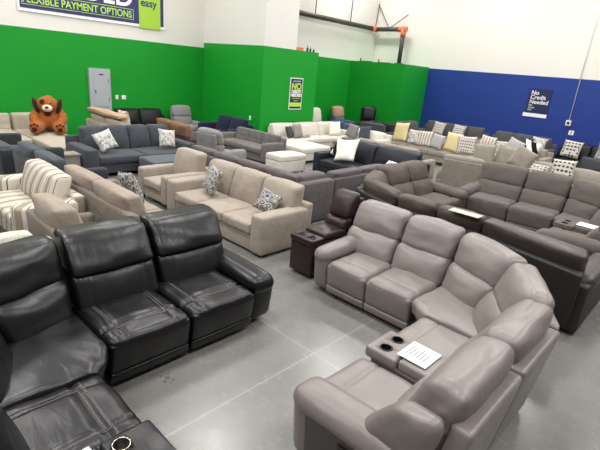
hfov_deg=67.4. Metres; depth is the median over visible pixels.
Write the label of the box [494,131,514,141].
cushion
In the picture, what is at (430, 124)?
cushion
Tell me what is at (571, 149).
throw pillow
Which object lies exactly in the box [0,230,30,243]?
cushion
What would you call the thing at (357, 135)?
cushion
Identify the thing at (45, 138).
seat cushion
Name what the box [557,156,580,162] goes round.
seat cushion
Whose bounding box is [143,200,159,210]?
seat cushion
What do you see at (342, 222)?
lumbar cushion
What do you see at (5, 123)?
cushion
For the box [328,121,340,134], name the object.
throw pillow
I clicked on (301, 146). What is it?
seat cushion
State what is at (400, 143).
seat cushion
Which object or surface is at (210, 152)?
cushion
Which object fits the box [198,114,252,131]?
sofa
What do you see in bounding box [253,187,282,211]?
throw pillow
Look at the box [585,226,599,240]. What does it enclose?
lumbar cushion
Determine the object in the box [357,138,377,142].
cushion
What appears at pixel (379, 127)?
sofa
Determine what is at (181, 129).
cushion
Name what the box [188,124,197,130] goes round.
seat cushion
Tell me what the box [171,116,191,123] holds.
lumbar cushion
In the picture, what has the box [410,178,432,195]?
lumbar cushion
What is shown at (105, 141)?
throw pillow
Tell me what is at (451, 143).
throw pillow
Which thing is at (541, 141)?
throw pillow
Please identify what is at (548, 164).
cushion
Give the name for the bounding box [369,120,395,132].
sofa
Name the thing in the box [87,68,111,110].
door
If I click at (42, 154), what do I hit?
cushion
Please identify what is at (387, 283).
seat cushion
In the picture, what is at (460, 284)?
lumbar cushion
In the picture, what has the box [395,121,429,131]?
sectional sofa
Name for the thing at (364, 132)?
throw pillow
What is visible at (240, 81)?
wall
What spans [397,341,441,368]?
printed sheet
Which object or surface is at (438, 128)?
throw pillow
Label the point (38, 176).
cushion
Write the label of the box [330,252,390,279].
seat cushion
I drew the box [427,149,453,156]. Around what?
seat cushion
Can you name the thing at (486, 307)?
lumbar cushion
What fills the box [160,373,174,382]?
scuff
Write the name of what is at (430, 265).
lumbar cushion
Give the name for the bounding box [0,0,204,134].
wall
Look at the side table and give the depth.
9.61 m
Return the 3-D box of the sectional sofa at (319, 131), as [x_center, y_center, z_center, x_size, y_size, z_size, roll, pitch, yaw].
[0.469,-3.172,16.066,1.010,0.904,3.563,22,25,40]
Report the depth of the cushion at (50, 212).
5.15 m
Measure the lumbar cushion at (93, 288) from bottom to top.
0.389 m
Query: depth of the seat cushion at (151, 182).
8.51 m
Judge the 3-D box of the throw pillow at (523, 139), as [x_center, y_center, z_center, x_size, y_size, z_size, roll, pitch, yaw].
[8.591,-3.090,17.088,0.534,0.513,0.220,22,25,40]
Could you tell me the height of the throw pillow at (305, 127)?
0.451 m
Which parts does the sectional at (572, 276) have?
armrest, armrest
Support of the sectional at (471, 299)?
on the floor
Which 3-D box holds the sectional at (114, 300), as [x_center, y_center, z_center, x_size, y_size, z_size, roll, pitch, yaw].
[-1.337,0.817,3.649,2.614,1.069,3.271,22,25,40]
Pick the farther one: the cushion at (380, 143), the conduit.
the conduit
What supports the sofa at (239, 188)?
on the floor
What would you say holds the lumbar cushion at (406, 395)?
on the sectional at (471, 299)
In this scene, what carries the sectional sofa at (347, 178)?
on the floor
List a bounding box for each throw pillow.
[91,128,118,152]
[118,109,130,124]
[118,171,144,202]
[158,128,175,147]
[202,164,222,196]
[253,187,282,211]
[285,126,293,137]
[292,124,302,137]
[299,123,309,136]
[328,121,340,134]
[330,138,340,155]
[333,139,359,161]
[345,123,359,138]
[358,126,371,138]
[392,122,409,141]
[406,129,418,144]
[416,130,433,146]
[429,133,445,149]
[432,121,445,134]
[442,132,463,152]
[452,124,465,134]
[455,136,477,154]
[473,143,496,162]
[479,134,497,144]
[493,144,516,163]
[495,141,507,152]
[506,137,525,148]
[506,144,539,168]
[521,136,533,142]
[524,139,542,153]
[529,163,549,171]
[533,136,548,148]
[551,158,577,177]
[559,139,583,159]
[594,144,599,158]
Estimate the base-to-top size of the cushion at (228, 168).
0.564 m
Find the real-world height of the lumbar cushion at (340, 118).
0.349 m
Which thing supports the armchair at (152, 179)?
on the floor
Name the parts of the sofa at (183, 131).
frame, armrest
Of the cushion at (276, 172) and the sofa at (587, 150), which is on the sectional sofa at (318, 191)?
the cushion at (276, 172)
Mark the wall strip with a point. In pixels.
(429, 67)
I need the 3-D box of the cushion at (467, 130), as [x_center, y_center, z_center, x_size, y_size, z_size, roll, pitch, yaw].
[6.892,-3.979,19.294,0.667,0.610,0.397,22,25,40]
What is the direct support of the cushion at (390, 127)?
on the sofa at (390, 127)
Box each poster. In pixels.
[288,78,302,109]
[522,88,552,118]
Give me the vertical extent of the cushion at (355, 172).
0.492 m
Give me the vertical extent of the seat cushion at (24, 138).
0.212 m
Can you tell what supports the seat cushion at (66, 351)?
on the sectional at (114, 300)
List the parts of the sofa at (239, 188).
armrest, armrest, frame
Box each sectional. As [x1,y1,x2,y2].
[0,203,273,449]
[293,200,559,449]
[356,160,599,332]
[458,161,599,255]
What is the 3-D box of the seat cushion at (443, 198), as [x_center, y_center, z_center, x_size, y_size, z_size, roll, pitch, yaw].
[2.734,-0.485,9.031,0.718,0.213,0.738,22,25,40]
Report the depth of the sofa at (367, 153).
11.60 m
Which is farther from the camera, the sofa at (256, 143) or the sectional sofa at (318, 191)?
the sofa at (256, 143)
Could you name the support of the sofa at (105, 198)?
on the floor
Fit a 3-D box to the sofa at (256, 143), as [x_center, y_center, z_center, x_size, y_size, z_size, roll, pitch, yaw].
[-1.483,-2.413,13.511,2.216,0.800,0.890,22,25,40]
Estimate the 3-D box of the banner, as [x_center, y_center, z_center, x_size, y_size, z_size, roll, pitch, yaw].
[-5.919,-6.984,13.169,0.029,1.930,4.320,22,25,40]
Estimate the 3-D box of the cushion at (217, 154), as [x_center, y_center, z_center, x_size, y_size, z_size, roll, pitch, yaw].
[-1.447,-1.251,9.387,0.835,0.486,0.394,22,25,40]
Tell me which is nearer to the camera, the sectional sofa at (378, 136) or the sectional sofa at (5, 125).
the sectional sofa at (5, 125)
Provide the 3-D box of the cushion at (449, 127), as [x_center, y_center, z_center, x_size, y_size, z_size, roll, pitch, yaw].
[6.422,-4.165,19.705,0.667,0.620,0.398,22,25,40]
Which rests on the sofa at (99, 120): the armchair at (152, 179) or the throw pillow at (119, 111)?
the throw pillow at (119, 111)
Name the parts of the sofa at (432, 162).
armrest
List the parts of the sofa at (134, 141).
frame, armrest, armrest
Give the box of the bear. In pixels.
[29,95,66,134]
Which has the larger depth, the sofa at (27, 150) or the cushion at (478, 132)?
the cushion at (478, 132)
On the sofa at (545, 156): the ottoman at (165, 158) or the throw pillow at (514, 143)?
the throw pillow at (514, 143)
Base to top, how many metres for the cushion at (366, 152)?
0.604 m
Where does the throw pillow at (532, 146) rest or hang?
on the sofa at (545, 156)
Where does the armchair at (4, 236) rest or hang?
on the floor
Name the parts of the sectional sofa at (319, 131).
armrest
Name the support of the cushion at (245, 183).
on the sofa at (239, 188)
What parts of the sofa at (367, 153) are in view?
armrest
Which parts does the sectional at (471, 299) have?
armrest, armrest, armrest, kick panel, footrest panel, kick panel, footrest panel, console lid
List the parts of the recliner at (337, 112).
armrest, armrest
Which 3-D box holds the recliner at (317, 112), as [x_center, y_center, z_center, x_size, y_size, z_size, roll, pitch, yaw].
[0.753,-3.947,17.722,0.930,1.274,0.869,22,25,40]
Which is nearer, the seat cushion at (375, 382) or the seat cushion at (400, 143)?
the seat cushion at (375, 382)
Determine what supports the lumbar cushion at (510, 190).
on the sectional at (543, 202)
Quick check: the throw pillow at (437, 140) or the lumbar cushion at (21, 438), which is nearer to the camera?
the lumbar cushion at (21, 438)
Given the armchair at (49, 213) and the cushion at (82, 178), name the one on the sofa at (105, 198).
the cushion at (82, 178)
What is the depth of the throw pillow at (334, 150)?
11.97 m
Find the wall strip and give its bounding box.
[429,67,599,79]
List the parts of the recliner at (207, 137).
armrest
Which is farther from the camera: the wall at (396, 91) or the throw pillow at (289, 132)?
the wall at (396, 91)
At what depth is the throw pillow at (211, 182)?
7.60 m
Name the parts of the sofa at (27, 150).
frame, armrest, armrest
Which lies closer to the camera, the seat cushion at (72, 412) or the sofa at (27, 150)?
the seat cushion at (72, 412)
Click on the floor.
(234, 390)
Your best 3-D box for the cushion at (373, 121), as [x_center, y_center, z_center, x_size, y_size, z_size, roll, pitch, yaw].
[3.128,-4.066,18.703,0.714,0.516,0.389,22,25,40]
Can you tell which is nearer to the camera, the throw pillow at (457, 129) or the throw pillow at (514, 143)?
the throw pillow at (514, 143)
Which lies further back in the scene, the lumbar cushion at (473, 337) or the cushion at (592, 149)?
the cushion at (592, 149)
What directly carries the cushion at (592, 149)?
on the sofa at (587, 150)
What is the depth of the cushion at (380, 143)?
12.46 m
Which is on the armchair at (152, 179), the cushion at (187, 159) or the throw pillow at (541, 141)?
the cushion at (187, 159)
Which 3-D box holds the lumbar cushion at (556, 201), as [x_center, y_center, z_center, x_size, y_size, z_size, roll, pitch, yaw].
[4.939,-0.511,9.161,0.848,0.386,0.523,22,25,40]
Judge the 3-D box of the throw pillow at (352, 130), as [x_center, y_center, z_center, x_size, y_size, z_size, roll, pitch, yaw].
[1.877,-3.382,16.154,0.542,0.516,0.230,22,25,40]
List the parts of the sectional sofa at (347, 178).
frame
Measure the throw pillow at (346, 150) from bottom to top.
0.622 m
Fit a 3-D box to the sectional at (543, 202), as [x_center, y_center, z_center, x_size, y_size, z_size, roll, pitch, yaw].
[4.345,-0.290,8.341,3.325,1.083,2.826,22,25,40]
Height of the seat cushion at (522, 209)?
0.211 m
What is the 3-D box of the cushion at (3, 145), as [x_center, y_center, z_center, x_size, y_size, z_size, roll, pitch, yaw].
[-6.011,-1.526,9.175,0.857,0.348,0.390,22,25,40]
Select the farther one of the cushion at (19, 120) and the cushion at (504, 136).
the cushion at (504, 136)
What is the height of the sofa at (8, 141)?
0.761 m
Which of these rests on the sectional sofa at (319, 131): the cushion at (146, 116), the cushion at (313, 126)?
the cushion at (313, 126)
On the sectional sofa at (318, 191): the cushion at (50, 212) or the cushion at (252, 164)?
the cushion at (252, 164)
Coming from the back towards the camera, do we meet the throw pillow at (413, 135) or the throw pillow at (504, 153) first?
the throw pillow at (413, 135)
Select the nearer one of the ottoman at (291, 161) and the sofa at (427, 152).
the ottoman at (291, 161)
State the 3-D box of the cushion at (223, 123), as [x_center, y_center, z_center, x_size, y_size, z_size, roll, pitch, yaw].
[-2.577,-3.515,15.554,0.717,0.545,0.394,22,25,40]
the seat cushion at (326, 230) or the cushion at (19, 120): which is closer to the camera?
the seat cushion at (326, 230)
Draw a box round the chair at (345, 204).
[289,188,363,276]
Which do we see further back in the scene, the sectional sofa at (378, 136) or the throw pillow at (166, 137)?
the sectional sofa at (378, 136)
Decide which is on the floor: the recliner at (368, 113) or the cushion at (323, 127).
the recliner at (368, 113)
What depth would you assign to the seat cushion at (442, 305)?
4.54 m
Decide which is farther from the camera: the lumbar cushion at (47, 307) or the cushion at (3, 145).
the cushion at (3, 145)
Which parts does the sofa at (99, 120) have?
frame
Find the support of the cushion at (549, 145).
on the sofa at (504, 136)
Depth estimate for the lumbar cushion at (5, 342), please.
3.07 m
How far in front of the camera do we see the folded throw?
12.02 m
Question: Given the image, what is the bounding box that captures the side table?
[64,151,80,165]
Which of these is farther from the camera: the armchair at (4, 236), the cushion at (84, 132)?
the cushion at (84, 132)
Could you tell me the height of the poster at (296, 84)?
1.060 m
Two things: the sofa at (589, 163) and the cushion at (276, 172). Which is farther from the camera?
the sofa at (589, 163)
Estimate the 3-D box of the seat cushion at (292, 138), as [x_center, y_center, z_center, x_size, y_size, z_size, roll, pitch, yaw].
[-0.285,-2.846,15.152,0.742,0.214,1.115,22,25,40]
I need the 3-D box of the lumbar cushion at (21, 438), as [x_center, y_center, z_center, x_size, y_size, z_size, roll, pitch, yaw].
[-1.732,1.210,2.387,0.827,0.388,0.504,22,25,40]
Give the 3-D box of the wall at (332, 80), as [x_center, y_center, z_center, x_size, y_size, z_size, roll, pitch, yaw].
[0.056,-5.926,20.309,1.150,3.260,5.200,22,25,40]
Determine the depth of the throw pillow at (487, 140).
15.57 m
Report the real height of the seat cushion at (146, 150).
0.211 m
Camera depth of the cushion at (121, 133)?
10.86 m
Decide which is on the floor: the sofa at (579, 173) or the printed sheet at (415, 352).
the sofa at (579, 173)
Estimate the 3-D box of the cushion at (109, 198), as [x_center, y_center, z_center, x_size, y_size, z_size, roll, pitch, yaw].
[-2.492,-0.293,6.247,1.070,0.544,0.416,22,25,40]
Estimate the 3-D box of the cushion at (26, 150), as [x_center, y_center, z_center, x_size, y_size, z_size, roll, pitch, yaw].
[-4.924,-1.249,8.393,0.939,0.533,0.442,22,25,40]
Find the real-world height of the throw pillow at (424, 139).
0.551 m
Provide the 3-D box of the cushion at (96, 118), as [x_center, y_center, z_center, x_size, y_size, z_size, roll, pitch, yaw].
[-5.564,-2.848,12.755,0.944,0.591,0.398,22,25,40]
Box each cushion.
[0,113,10,128]
[0,129,32,142]
[0,140,13,148]
[0,190,31,225]
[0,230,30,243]
[0,279,73,342]
[0,314,107,409]
[0,333,11,401]
[0,407,30,449]
[4,376,141,449]
[10,112,67,132]
[15,129,67,150]
[17,141,44,158]
[19,159,71,197]
[32,192,82,228]
[34,149,67,170]
[61,258,158,310]
[64,165,103,191]
[75,290,187,346]
[78,125,103,149]
[91,113,105,122]
[92,179,145,215]
[98,148,145,164]
[102,125,129,148]
[105,117,127,125]
[113,108,140,124]
[125,124,150,147]
[130,146,177,155]
[137,108,161,124]
[143,174,170,191]
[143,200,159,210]
[146,124,167,145]
[153,242,223,282]
[156,118,172,129]
[158,271,251,314]
[170,121,192,137]
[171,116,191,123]
[172,147,207,173]
[175,188,229,205]
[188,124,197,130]
[191,145,217,155]
[198,197,252,220]
[206,159,241,194]
[214,151,242,163]
[216,114,232,130]
[217,145,224,151]
[222,207,261,233]
[224,138,260,153]
[229,117,248,128]
[229,167,271,204]
[235,127,252,140]
[238,159,270,172]
[248,130,266,143]
[260,176,304,208]
[261,133,280,143]
[265,167,298,182]
[266,150,305,161]
[269,123,294,136]
[282,136,309,141]
[286,140,329,153]
[295,122,318,134]
[296,171,325,181]
[303,135,330,142]
[306,222,345,239]
[316,121,328,134]
[319,158,364,168]
[321,134,345,141]
[325,213,351,229]
[326,167,361,178]
[326,358,412,409]
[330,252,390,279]
[332,116,343,121]
[341,138,379,164]
[346,128,359,138]
[347,225,401,263]
[356,164,383,172]
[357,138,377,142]
[368,267,437,300]
[369,120,383,123]
[369,130,385,139]
[372,145,422,163]
[375,142,397,147]
[383,123,395,132]
[391,141,414,146]
[391,242,453,285]
[393,182,414,194]
[396,146,419,152]
[396,372,446,449]
[397,318,468,357]
[407,121,417,130]
[407,145,434,153]
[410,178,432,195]
[412,286,477,337]
[420,192,459,205]
[425,120,441,133]
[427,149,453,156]
[442,122,454,135]
[442,262,493,307]
[455,331,480,352]
[456,124,469,136]
[466,127,484,138]
[469,191,515,208]
[472,290,500,332]
[479,179,524,202]
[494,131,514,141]
[510,201,559,218]
[513,133,532,140]
[519,188,566,212]
[535,136,552,149]
[535,161,552,171]
[536,149,547,160]
[549,227,585,236]
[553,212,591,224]
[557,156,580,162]
[563,144,592,158]
[563,199,599,219]
[573,168,599,182]
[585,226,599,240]
[589,146,598,157]
[589,209,599,225]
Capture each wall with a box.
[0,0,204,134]
[203,0,318,132]
[297,0,380,60]
[314,57,350,121]
[344,61,428,127]
[373,0,599,150]
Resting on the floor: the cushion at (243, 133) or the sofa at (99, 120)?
the sofa at (99, 120)
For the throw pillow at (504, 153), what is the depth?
12.61 m
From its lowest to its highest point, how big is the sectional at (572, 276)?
1.033 m
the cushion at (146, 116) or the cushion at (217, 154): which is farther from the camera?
the cushion at (146, 116)
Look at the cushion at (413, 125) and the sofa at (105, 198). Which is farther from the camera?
the cushion at (413, 125)
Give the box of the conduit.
[565,8,599,125]
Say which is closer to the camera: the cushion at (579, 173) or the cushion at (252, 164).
the cushion at (252, 164)
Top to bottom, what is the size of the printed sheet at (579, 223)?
0.005 m
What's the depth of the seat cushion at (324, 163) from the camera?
11.73 m
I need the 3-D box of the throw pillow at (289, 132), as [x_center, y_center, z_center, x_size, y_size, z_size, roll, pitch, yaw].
[-0.349,-3.083,14.914,0.216,0.376,0.400,13,20,21]
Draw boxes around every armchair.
[0,159,85,231]
[0,230,51,243]
[26,192,94,241]
[138,147,207,205]
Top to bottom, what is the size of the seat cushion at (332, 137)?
0.209 m
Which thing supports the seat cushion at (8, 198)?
on the armchair at (37, 176)
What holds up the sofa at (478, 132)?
on the floor
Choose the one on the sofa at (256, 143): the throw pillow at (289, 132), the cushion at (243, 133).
the cushion at (243, 133)
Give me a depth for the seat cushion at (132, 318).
3.94 m
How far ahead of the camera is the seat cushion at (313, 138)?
15.75 m
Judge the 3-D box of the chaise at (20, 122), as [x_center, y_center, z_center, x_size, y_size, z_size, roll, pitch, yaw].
[-6.367,-2.351,11.920,3.299,0.879,1.400,22,25,40]
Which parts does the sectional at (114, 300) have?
kick panel, footrest panel, kick panel, footrest panel, armrest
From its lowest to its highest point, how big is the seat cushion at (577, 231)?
0.209 m
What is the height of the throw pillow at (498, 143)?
0.467 m
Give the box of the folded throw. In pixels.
[87,106,127,119]
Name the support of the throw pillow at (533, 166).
on the sofa at (579, 173)
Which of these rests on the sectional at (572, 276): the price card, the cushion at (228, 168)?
the price card
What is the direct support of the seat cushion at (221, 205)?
on the sofa at (239, 188)
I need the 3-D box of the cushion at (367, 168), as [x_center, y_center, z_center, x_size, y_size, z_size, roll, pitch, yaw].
[1.431,-1.052,9.551,0.392,0.490,0.909,22,25,40]
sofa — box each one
[0,113,32,142]
[0,133,43,174]
[13,141,107,178]
[64,165,161,220]
[65,124,196,172]
[86,113,127,125]
[113,108,164,124]
[156,118,196,143]
[167,159,312,256]
[191,145,333,221]
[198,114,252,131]
[221,127,286,163]
[268,121,346,147]
[312,138,429,174]
[326,164,383,199]
[335,128,391,142]
[357,138,435,178]
[359,121,393,134]
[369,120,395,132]
[391,132,475,162]
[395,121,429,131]
[418,120,489,139]
[470,151,599,184]
[476,139,553,162]
[491,131,556,152]
[552,144,598,162]
[575,157,599,171]
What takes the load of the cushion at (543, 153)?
on the sofa at (545, 156)
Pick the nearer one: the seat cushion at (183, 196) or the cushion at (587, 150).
the seat cushion at (183, 196)
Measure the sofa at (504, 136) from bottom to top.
1.023 m
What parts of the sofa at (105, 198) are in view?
frame, armrest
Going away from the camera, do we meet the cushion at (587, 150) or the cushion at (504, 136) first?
the cushion at (587, 150)
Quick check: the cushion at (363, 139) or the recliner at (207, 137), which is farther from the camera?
the cushion at (363, 139)
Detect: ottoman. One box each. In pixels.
[139,154,175,165]
[265,150,305,172]
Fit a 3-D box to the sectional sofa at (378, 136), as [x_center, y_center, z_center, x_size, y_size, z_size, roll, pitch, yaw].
[2.222,-2.928,15.920,1.765,0.841,1.009,22,25,40]
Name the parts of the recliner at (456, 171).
armrest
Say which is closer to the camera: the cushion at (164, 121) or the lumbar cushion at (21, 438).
the lumbar cushion at (21, 438)
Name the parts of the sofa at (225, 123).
armrest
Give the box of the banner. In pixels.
[17,0,164,30]
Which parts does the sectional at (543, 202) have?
kick panel, footrest panel, kick panel, footrest panel, console lid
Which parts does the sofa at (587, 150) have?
armrest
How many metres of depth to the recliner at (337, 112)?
20.67 m
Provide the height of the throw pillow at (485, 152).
0.642 m
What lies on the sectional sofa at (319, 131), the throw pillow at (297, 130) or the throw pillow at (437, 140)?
the throw pillow at (297, 130)
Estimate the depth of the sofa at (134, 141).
10.52 m
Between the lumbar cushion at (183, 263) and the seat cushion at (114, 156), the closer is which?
the lumbar cushion at (183, 263)
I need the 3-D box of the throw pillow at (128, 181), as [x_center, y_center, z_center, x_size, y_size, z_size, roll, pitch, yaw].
[-2.545,-0.572,6.777,0.579,0.551,0.232,22,25,40]
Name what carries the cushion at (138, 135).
on the sofa at (134, 141)
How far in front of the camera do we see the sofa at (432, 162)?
12.34 m
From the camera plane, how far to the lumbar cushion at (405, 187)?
8.64 m
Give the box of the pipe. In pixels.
[299,0,408,63]
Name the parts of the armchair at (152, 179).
armrest, armrest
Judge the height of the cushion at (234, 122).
0.542 m
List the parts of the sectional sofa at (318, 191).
frame, armrest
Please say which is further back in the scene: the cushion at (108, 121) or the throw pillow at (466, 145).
the throw pillow at (466, 145)
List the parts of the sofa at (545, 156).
armrest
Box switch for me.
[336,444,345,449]
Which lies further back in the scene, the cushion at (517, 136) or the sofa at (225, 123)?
the cushion at (517, 136)
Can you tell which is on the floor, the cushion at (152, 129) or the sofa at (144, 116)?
the sofa at (144, 116)
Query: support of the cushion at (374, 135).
on the sectional sofa at (378, 136)
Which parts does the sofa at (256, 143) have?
armrest, armrest, frame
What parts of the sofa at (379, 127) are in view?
frame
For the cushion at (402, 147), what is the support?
on the sofa at (432, 162)
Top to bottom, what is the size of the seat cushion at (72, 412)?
0.214 m
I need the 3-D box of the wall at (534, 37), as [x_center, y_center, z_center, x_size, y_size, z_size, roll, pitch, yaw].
[10.835,-6.735,16.371,21.150,9.200,0.300,22,25,40]
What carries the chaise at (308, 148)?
on the floor
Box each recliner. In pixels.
[170,105,198,136]
[196,127,245,158]
[313,107,320,121]
[330,106,355,129]
[356,106,375,125]
[435,153,485,187]
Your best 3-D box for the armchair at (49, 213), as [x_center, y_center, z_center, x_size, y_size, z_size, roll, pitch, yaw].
[-2.774,0.102,5.627,1.136,0.970,0.832,22,25,40]
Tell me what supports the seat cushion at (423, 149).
on the sofa at (427, 152)
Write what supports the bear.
on the chaise at (20, 122)
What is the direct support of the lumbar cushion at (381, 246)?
on the sectional at (471, 299)
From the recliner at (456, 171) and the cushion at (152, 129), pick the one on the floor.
the recliner at (456, 171)
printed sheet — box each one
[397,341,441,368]
[576,222,597,228]
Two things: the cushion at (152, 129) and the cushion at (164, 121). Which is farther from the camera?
the cushion at (164, 121)
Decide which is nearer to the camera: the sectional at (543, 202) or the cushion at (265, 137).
the sectional at (543, 202)
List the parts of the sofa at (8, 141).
frame, armrest, armrest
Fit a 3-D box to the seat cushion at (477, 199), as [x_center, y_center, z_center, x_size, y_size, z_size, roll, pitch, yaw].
[3.996,-0.507,9.425,0.903,0.215,0.701,22,25,40]
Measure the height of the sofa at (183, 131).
0.994 m
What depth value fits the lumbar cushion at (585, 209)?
8.44 m
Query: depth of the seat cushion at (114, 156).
10.29 m
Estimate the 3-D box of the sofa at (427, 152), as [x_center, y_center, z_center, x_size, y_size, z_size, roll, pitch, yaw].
[4.663,-2.620,15.704,3.716,0.823,0.942,22,25,40]
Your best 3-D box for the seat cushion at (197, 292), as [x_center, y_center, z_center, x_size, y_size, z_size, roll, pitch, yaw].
[-0.991,0.702,4.612,0.804,0.211,0.738,22,25,40]
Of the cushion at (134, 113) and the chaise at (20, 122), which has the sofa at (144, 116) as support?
the cushion at (134, 113)
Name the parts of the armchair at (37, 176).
armrest, armrest, frame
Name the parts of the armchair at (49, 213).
frame, armrest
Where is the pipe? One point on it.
(403, 30)
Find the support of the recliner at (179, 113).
on the floor
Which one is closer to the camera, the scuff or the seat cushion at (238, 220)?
the scuff
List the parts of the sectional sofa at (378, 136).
armrest, frame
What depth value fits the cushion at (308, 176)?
8.12 m
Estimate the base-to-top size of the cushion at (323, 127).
0.496 m
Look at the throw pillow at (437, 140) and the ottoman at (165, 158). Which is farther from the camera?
the throw pillow at (437, 140)
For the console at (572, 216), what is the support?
on the sectional at (543, 202)
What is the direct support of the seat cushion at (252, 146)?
on the sofa at (256, 143)
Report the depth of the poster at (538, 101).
17.93 m
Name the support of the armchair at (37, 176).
on the floor
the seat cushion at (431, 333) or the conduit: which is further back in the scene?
the conduit
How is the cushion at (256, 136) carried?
on the sofa at (256, 143)
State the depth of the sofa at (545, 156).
14.83 m
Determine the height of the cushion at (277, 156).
0.220 m
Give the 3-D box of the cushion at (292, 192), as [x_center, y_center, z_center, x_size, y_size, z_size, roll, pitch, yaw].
[-0.310,-0.443,7.230,0.776,0.566,0.394,22,25,40]
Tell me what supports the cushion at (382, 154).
on the sofa at (367, 153)
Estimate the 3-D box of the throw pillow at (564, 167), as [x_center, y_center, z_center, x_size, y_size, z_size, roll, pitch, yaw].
[6.818,-1.421,11.676,0.598,0.575,0.234,22,25,40]
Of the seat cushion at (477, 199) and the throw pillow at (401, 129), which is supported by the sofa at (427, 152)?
the throw pillow at (401, 129)
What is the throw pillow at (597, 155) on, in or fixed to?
on the sofa at (587, 150)
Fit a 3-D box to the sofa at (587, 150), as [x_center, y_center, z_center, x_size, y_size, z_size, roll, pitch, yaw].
[10.531,-2.195,15.746,3.016,1.003,1.012,22,25,40]
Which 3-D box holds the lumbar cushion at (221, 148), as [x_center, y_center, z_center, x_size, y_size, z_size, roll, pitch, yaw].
[-2.188,-1.906,11.210,0.727,0.350,0.388,18,23,32]
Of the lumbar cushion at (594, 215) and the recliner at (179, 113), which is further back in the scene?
the recliner at (179, 113)
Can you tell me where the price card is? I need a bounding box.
[448,208,482,218]
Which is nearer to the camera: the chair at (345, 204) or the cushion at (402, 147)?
the chair at (345, 204)
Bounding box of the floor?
[0,147,599,449]
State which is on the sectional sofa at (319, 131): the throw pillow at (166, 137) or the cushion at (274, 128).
the cushion at (274, 128)
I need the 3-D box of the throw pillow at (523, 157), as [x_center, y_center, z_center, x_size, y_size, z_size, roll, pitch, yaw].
[6.027,-1.783,12.194,0.807,0.783,0.289,22,25,40]
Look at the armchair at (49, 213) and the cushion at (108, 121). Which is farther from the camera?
the cushion at (108, 121)
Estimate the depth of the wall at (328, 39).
20.45 m
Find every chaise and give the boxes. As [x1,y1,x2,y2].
[10,112,67,150]
[286,140,329,160]

